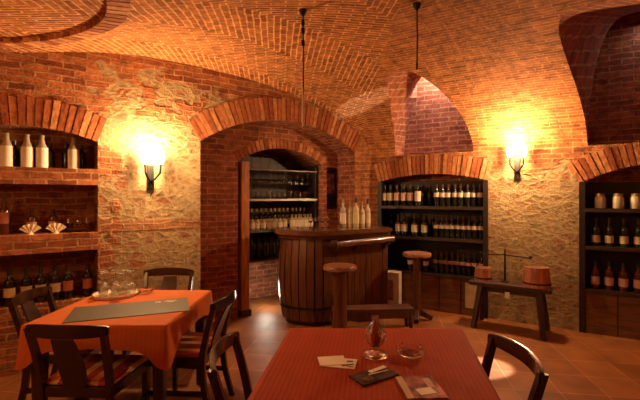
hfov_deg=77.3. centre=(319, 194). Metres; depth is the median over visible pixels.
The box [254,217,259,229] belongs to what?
bottle
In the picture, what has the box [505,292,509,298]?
tag
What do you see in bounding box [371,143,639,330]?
wall
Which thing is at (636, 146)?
trim
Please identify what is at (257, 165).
bar shelf
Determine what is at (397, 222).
wine bottle
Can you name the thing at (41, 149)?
bottle
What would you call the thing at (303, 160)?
trim
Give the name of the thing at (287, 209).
bottle
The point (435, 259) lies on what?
wine bottle
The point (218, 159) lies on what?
archway
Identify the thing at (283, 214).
bottle
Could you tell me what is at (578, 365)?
floor
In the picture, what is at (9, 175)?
shelf
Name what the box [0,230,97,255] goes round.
shelf
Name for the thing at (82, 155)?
wine bottle
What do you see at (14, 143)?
wine bottle
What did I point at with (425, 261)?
wine bottle
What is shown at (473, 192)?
wine bottle
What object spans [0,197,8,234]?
wine bottle
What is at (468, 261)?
wine bottle
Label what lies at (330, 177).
print
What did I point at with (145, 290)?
ashtray
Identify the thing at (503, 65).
ceiling
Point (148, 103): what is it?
wall
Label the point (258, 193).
tumbler
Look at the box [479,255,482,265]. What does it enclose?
wine bottle
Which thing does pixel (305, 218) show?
bottle
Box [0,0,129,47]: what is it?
trim
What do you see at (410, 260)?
wine bottle
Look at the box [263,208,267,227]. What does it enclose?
bottle
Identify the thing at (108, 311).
placemat
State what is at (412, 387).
magazine
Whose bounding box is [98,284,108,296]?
bowl
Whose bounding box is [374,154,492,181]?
trim
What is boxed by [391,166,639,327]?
wall
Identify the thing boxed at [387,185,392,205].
wine bottle
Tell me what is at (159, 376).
dining table
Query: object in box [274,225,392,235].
countertop
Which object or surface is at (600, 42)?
wall niche
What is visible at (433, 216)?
wine bottle
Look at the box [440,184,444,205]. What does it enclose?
wine bottle
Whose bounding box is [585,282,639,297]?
shelf
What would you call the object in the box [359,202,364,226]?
bottle
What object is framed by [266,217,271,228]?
bottle
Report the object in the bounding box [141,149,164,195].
wall sconce
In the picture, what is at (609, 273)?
wine bottle
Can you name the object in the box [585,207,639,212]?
shelf
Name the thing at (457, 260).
wine bottle
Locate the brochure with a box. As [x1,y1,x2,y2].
[349,365,398,386]
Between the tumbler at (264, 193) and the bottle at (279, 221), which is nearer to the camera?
the tumbler at (264, 193)
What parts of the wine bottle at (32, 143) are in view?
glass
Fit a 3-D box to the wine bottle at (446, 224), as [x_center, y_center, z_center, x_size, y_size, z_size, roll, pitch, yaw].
[1.699,0.424,5.343,0.076,0.293,0.076,0,0,1]
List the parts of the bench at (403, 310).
leg, leg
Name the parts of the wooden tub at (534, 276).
lid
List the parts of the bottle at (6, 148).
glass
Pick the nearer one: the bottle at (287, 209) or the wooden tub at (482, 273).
the wooden tub at (482, 273)
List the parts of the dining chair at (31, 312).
leg, rail, leg, seat frame, seat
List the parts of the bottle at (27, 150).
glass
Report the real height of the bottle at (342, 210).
0.360 m
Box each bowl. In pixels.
[65,218,73,225]
[75,218,82,224]
[84,218,91,224]
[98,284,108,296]
[110,283,118,295]
[117,284,126,296]
[126,282,135,294]
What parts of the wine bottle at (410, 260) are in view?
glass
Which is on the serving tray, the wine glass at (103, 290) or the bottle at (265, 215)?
the wine glass at (103, 290)
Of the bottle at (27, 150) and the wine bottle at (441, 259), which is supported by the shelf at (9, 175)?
the bottle at (27, 150)
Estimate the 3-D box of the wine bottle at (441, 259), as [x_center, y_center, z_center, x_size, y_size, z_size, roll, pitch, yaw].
[1.635,0.904,5.378,0.076,0.293,0.076,0,0,-23]
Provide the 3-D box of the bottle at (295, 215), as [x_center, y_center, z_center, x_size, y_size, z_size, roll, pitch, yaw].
[-0.351,0.374,5.766,0.076,0.192,0.076,0,0,-6]
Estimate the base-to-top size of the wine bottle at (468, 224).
0.293 m
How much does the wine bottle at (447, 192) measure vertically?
0.293 m
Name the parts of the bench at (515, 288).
leg, leg, seat, leg, leg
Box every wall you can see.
[0,51,370,377]
[246,153,280,298]
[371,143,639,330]
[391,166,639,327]
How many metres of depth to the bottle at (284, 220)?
5.63 m
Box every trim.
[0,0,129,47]
[0,94,106,141]
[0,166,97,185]
[188,97,362,152]
[232,120,354,225]
[234,138,325,164]
[255,149,322,226]
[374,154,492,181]
[382,174,469,181]
[566,141,639,181]
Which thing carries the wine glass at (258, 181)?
hanging from the bar shelf at (257, 165)
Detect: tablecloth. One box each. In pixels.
[15,290,214,369]
[247,328,499,399]
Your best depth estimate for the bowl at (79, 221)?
3.79 m
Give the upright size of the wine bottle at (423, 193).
0.293 m
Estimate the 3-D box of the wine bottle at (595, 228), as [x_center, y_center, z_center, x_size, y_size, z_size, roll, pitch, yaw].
[3.124,0.413,4.527,0.082,0.313,0.082,0,0,0]
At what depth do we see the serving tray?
3.11 m
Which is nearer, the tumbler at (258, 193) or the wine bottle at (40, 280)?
the wine bottle at (40, 280)
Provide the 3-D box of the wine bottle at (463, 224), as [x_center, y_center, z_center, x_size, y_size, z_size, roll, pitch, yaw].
[1.878,0.424,5.237,0.076,0.293,0.076,0,0,28]
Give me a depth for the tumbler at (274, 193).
5.53 m
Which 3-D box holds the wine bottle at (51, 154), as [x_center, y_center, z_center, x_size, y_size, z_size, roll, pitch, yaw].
[-2.560,-0.369,3.794,0.074,0.252,0.074,0,0,-17]
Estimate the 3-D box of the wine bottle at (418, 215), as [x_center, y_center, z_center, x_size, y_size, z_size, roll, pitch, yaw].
[1.402,0.424,5.697,0.074,0.293,0.074,0,0,-20]
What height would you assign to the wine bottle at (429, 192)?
0.293 m
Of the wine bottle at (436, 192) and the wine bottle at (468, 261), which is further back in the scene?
the wine bottle at (436, 192)
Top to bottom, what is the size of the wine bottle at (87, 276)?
0.313 m
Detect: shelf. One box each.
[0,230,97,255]
[238,157,317,262]
[381,205,477,209]
[388,264,473,279]
[389,233,482,243]
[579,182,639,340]
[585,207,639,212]
[585,242,639,252]
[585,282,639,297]
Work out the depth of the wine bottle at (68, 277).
3.73 m
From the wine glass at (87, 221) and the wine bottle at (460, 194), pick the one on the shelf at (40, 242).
the wine glass at (87, 221)
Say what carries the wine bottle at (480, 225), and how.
on the wine rack
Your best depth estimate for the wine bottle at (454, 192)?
5.27 m
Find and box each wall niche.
[388,70,472,155]
[559,0,639,144]
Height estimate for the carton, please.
0.502 m
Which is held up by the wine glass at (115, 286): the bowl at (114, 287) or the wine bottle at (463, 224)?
the bowl at (114, 287)
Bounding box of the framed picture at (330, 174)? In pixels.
[327,171,334,206]
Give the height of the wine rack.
1.740 m
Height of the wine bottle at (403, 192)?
0.293 m
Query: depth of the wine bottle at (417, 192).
5.50 m
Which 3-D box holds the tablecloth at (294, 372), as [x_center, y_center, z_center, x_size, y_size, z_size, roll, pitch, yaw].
[0.264,0.939,1.820,1.244,0.275,1.266,0,0,0]
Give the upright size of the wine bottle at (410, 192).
0.293 m
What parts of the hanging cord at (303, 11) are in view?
handle, cord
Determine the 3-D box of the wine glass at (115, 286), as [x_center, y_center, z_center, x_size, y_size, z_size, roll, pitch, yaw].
[-1.620,0.704,3.170,0.074,0.185,0.074,0,0,0]
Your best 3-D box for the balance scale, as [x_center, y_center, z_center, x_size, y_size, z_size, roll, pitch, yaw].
[2.168,0.820,4.689,0.584,0.400,0.090,0,0,35]
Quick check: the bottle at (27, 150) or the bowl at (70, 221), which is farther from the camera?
the bowl at (70, 221)
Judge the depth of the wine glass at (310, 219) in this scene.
5.04 m
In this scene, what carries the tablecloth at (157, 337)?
on the dining table
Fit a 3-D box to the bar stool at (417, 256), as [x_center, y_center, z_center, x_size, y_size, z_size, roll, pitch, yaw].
[1.210,1.131,4.990,0.350,0.821,0.350,0,0,-29]
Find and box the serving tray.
[92,288,137,299]
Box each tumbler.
[251,191,255,198]
[256,191,260,198]
[262,191,266,198]
[267,191,271,198]
[272,191,276,198]
[277,191,281,198]
[283,191,287,198]
[288,191,292,198]
[302,192,306,197]
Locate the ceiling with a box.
[0,0,612,156]
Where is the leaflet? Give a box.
[317,355,356,368]
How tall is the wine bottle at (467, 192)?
0.293 m
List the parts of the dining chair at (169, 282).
leg, rail, leg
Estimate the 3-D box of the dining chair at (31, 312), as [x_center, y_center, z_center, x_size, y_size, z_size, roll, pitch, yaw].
[-1.911,1.129,2.974,0.555,0.843,0.476,0,0,-6]
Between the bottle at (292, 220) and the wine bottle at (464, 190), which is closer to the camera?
the wine bottle at (464, 190)
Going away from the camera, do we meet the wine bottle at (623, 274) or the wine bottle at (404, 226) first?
the wine bottle at (623, 274)
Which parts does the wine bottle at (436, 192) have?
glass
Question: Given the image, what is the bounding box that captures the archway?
[200,124,337,321]
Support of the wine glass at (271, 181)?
hanging from the bar shelf at (257, 165)
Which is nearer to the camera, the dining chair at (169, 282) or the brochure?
the brochure
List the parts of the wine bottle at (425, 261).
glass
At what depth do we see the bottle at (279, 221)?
5.58 m
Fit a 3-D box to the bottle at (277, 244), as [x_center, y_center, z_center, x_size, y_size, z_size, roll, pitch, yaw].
[-0.591,0.729,5.631,0.080,0.283,0.080,0,0,-9]
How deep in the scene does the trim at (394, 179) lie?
5.79 m
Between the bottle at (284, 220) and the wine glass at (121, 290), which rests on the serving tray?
the wine glass at (121, 290)
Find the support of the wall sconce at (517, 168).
attached to the wall at (537, 217)
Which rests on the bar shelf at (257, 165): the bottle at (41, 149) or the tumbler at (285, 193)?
the tumbler at (285, 193)
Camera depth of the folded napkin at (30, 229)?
3.55 m
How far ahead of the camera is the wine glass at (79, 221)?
3.79 m
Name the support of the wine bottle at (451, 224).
on the wine rack
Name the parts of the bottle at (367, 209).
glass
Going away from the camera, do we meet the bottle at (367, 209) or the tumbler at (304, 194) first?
the bottle at (367, 209)
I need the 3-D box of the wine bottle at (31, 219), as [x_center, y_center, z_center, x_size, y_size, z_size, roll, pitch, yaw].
[-2.652,0.241,3.680,0.076,0.222,0.076,0,0,0]
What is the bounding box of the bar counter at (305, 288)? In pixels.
[274,225,394,325]
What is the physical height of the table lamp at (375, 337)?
0.200 m
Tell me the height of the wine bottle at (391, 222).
0.293 m
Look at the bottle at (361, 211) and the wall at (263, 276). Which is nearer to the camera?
the bottle at (361, 211)
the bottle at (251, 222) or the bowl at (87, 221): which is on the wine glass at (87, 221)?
the bowl at (87, 221)
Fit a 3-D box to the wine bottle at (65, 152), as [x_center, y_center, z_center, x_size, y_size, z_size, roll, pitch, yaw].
[-2.459,-0.369,3.878,0.074,0.252,0.074,0,0,28]
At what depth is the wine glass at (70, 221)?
3.74 m
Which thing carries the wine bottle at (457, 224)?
on the wine rack
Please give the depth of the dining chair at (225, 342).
2.00 m
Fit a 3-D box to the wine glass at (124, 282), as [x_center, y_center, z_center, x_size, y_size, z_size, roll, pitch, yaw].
[-1.595,0.704,3.270,0.074,0.185,0.074,0,0,0]
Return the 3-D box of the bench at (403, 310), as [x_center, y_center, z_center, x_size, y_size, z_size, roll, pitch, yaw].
[0.600,1.418,4.605,0.926,0.266,0.203,0,0,-6]
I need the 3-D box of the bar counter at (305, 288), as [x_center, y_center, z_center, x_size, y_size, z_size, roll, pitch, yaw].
[0.195,0.983,5.006,1.490,1.135,0.785,0,0,-18]
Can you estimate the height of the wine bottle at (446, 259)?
0.293 m
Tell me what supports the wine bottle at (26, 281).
on the wall at (148, 103)
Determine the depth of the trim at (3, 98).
3.58 m
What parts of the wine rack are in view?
post, panel, post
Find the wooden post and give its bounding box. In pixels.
[238,161,251,316]
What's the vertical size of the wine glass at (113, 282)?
0.185 m
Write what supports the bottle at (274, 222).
on the bar shelf at (257, 165)
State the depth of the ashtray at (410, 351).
2.00 m
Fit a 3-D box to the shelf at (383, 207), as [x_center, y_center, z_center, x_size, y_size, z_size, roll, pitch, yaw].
[1.560,0.172,5.549,1.364,0.045,0.360,0,0,30]
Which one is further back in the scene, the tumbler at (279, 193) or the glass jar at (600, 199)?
the tumbler at (279, 193)
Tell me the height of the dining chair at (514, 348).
0.843 m
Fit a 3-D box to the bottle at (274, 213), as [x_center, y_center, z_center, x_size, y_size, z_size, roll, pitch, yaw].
[-0.649,0.329,5.749,0.076,0.283,0.076,0,0,42]
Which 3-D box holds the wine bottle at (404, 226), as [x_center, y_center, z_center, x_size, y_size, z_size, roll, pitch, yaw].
[1.191,0.424,5.642,0.086,0.293,0.086,0,0,-45]
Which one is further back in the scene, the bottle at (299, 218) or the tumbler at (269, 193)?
the bottle at (299, 218)
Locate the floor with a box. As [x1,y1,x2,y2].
[0,294,639,399]
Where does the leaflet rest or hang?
on the tablecloth at (294, 372)
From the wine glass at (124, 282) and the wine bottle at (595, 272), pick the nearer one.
the wine glass at (124, 282)
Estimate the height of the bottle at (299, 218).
0.192 m
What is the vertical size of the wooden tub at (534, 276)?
0.220 m
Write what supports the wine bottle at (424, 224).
on the wine rack
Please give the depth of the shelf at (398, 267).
5.42 m
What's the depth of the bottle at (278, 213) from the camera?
5.76 m
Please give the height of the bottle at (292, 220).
0.192 m
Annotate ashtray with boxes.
[137,286,153,294]
[397,342,423,358]
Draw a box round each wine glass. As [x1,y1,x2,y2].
[65,218,73,232]
[75,218,82,231]
[84,218,91,231]
[98,272,108,296]
[99,270,108,287]
[110,269,119,288]
[110,271,119,295]
[117,272,126,296]
[121,269,128,285]
[126,270,135,294]
[256,173,260,183]
[269,173,273,183]
[308,217,312,227]
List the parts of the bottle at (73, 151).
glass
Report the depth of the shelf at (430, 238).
5.35 m
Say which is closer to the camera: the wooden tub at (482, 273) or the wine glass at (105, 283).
the wine glass at (105, 283)
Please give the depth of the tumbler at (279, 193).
5.58 m
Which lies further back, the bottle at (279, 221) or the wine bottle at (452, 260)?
the bottle at (279, 221)
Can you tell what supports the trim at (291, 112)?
attached to the wall at (148, 103)
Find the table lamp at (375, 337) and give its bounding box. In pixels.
[362,315,387,360]
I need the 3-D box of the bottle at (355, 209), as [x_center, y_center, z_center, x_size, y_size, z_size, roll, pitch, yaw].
[0.470,0.223,5.220,0.078,0.384,0.078,0,0,0]
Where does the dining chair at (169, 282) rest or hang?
on the floor
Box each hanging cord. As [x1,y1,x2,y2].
[299,8,306,126]
[413,2,420,69]
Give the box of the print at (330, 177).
[327,174,333,193]
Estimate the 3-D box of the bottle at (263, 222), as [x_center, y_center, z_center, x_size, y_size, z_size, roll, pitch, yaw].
[-0.774,0.384,5.457,0.076,0.172,0.076,0,0,41]
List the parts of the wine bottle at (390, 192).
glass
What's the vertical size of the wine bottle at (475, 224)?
0.293 m
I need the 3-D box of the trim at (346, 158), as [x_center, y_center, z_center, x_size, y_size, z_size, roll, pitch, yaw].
[-0.524,0.305,5.194,2.220,2.490,0.401,0,0,-36]
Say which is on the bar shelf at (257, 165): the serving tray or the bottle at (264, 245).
the bottle at (264, 245)
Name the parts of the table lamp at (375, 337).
globe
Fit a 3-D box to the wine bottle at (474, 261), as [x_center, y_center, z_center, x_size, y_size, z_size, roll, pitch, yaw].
[2.000,0.904,5.163,0.076,0.293,0.076,0,0,-24]
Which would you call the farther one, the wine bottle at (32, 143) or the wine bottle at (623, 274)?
the wine bottle at (623, 274)
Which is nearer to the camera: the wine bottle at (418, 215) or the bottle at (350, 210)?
the bottle at (350, 210)
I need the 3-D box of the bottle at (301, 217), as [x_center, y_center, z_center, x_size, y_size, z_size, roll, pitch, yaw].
[-0.273,0.374,5.818,0.076,0.192,0.076,0,0,-42]
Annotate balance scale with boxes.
[479,249,532,282]
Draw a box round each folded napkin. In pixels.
[20,224,40,234]
[46,223,65,233]
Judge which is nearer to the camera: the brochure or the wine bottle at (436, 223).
the brochure
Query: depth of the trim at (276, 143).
5.41 m
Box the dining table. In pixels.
[31,315,205,399]
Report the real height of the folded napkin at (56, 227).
0.094 m
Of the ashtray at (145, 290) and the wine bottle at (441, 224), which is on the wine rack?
the wine bottle at (441, 224)
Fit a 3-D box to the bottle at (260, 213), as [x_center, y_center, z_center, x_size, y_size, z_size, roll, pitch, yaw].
[-0.832,0.329,5.615,0.076,0.283,0.076,0,0,-25]
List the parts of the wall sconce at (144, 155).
lamp shade, arm, wall plate, arm, lamp shade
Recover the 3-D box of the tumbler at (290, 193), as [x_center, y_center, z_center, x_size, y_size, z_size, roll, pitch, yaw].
[-0.420,0.000,5.703,0.070,0.100,0.068,0,0,41]
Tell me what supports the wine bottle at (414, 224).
on the wine rack
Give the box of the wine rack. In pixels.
[378,180,487,318]
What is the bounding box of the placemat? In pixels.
[62,298,189,322]
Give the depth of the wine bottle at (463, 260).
5.21 m
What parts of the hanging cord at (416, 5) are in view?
cord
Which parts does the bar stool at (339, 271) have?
seat, post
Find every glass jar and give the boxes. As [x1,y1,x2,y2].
[594,193,605,207]
[612,193,623,208]
[630,193,639,208]
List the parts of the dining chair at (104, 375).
leg, rail, seat frame, seat, leg, leg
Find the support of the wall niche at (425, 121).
attached to the ceiling
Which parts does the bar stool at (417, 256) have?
seat, post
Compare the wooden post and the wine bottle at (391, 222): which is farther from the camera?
the wine bottle at (391, 222)
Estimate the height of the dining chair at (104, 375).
0.843 m
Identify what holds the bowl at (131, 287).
on the wine glass at (131, 287)
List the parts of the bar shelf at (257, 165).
panel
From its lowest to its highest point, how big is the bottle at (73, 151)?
0.300 m
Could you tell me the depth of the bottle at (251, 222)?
5.32 m
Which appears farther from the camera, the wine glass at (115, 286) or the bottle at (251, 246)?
the bottle at (251, 246)
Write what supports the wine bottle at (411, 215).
on the wine rack
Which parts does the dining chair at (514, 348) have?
leg, rail, leg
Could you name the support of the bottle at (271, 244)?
on the bar shelf at (257, 165)
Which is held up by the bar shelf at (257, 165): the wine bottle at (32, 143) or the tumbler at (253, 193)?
the tumbler at (253, 193)
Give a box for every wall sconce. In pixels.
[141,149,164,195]
[506,145,526,184]
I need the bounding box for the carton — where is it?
[388,270,401,303]
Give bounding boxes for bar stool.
[323,263,356,327]
[403,251,432,322]
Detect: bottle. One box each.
[0,133,12,166]
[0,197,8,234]
[3,269,15,306]
[12,140,18,166]
[21,134,33,166]
[21,267,32,303]
[27,209,36,233]
[31,142,35,166]
[35,266,46,302]
[36,135,47,167]
[48,143,54,167]
[48,209,57,232]
[50,265,60,300]
[62,144,67,167]
[63,265,72,298]
[68,138,78,168]
[79,145,85,168]
[83,263,92,296]
[249,209,253,220]
[249,217,254,229]
[249,238,253,259]
[254,208,258,220]
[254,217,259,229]
[256,238,261,258]
[259,208,262,228]
[260,217,265,229]
[262,238,267,257]
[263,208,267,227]
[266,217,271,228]
[268,208,272,220]
[269,237,273,257]
[272,216,276,228]
[273,208,276,219]
[275,237,279,256]
[277,208,281,219]
[277,216,282,227]
[281,208,285,219]
[282,216,286,226]
[286,208,289,226]
[289,214,294,226]
[294,214,297,226]
[298,214,301,226]
[300,214,303,226]
[304,214,306,226]
[306,214,309,226]
[340,199,345,226]
[347,201,352,226]
[353,197,358,226]
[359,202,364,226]
[365,199,370,226]
[382,185,387,204]
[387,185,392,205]
[389,214,393,233]
[394,185,399,205]
[395,215,400,234]
[401,185,406,205]
[401,215,407,235]
[407,185,412,205]
[407,249,412,270]
[409,214,412,234]
[411,215,417,235]
[415,185,420,205]
[417,214,420,234]
[421,185,425,205]
[421,215,427,236]
[423,250,428,271]
[427,185,431,205]
[431,215,434,235]
[433,215,438,236]
[433,251,438,272]
[434,184,439,205]
[439,216,444,237]
[439,251,443,273]
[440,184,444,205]
[444,216,449,237]
[444,252,449,273]
[445,184,450,205]
[449,216,454,237]
[449,252,454,273]
[452,184,457,205]
[455,216,460,238]
[455,252,460,274]
[457,184,463,205]
[460,216,465,238]
[461,253,465,275]
[463,184,465,205]
[465,184,470,206]
[466,216,471,238]
[466,253,471,275]
[471,184,476,206]
[472,216,477,238]
[472,254,477,276]
[477,184,482,206]
[478,217,482,239]
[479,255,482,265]
[591,261,599,288]
[592,218,599,245]
[604,262,613,289]
[605,218,613,246]
[619,218,628,246]
[619,263,627,290]
[633,264,639,292]
[634,219,639,247]
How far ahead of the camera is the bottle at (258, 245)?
5.43 m
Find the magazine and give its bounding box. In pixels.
[395,376,448,399]
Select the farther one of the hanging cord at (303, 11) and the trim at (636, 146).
the trim at (636, 146)
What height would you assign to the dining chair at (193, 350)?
0.843 m
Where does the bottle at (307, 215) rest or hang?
on the bar shelf at (257, 165)
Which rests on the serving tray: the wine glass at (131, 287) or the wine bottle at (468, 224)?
the wine glass at (131, 287)
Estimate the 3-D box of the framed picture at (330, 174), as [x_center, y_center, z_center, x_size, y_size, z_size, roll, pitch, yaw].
[0.153,-0.090,6.035,0.200,0.540,0.036,0,0,-36]
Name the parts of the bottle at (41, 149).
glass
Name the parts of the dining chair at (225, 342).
leg, rail, leg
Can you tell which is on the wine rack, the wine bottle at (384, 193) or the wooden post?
the wine bottle at (384, 193)
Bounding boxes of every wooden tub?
[474,266,492,281]
[522,265,551,288]
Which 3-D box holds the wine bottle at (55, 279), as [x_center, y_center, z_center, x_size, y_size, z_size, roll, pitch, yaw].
[-2.445,0.808,3.698,0.086,0.323,0.086,0,0,34]
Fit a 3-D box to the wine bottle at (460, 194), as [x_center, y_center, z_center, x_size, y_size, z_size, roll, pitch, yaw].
[1.846,0.004,5.255,0.076,0.293,0.076,0,0,-42]
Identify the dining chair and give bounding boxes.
[7,286,114,399]
[23,324,149,399]
[122,267,193,376]
[149,288,236,399]
[207,331,252,399]
[482,333,548,399]
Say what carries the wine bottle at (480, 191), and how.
on the wine rack
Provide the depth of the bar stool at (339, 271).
4.23 m
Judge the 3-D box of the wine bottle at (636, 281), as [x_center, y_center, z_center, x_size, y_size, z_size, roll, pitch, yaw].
[3.447,0.898,4.330,0.086,0.303,0.086,0,0,-42]
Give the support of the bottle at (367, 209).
on the bar counter at (305, 288)
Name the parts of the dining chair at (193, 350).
leg, seat frame, seat, leg, rail, leg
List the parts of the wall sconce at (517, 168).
lamp shade, arm, wall plate, lamp shade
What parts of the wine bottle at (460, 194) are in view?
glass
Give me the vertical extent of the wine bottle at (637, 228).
0.313 m
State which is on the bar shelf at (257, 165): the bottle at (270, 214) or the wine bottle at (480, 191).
the bottle at (270, 214)
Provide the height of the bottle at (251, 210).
0.283 m
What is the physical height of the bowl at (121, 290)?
0.098 m
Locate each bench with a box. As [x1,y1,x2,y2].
[331,303,413,327]
[469,278,553,340]
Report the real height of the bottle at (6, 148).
0.300 m
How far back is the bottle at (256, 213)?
5.56 m
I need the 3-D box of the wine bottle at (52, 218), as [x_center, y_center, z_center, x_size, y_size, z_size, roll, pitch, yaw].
[-2.515,0.241,3.771,0.076,0.222,0.076,0,0,37]
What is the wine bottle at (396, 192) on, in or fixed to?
on the wine rack
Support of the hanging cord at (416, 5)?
hanging from the ceiling
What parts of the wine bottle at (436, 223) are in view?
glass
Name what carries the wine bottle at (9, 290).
on the wall at (148, 103)
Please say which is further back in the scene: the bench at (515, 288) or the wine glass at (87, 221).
the bench at (515, 288)

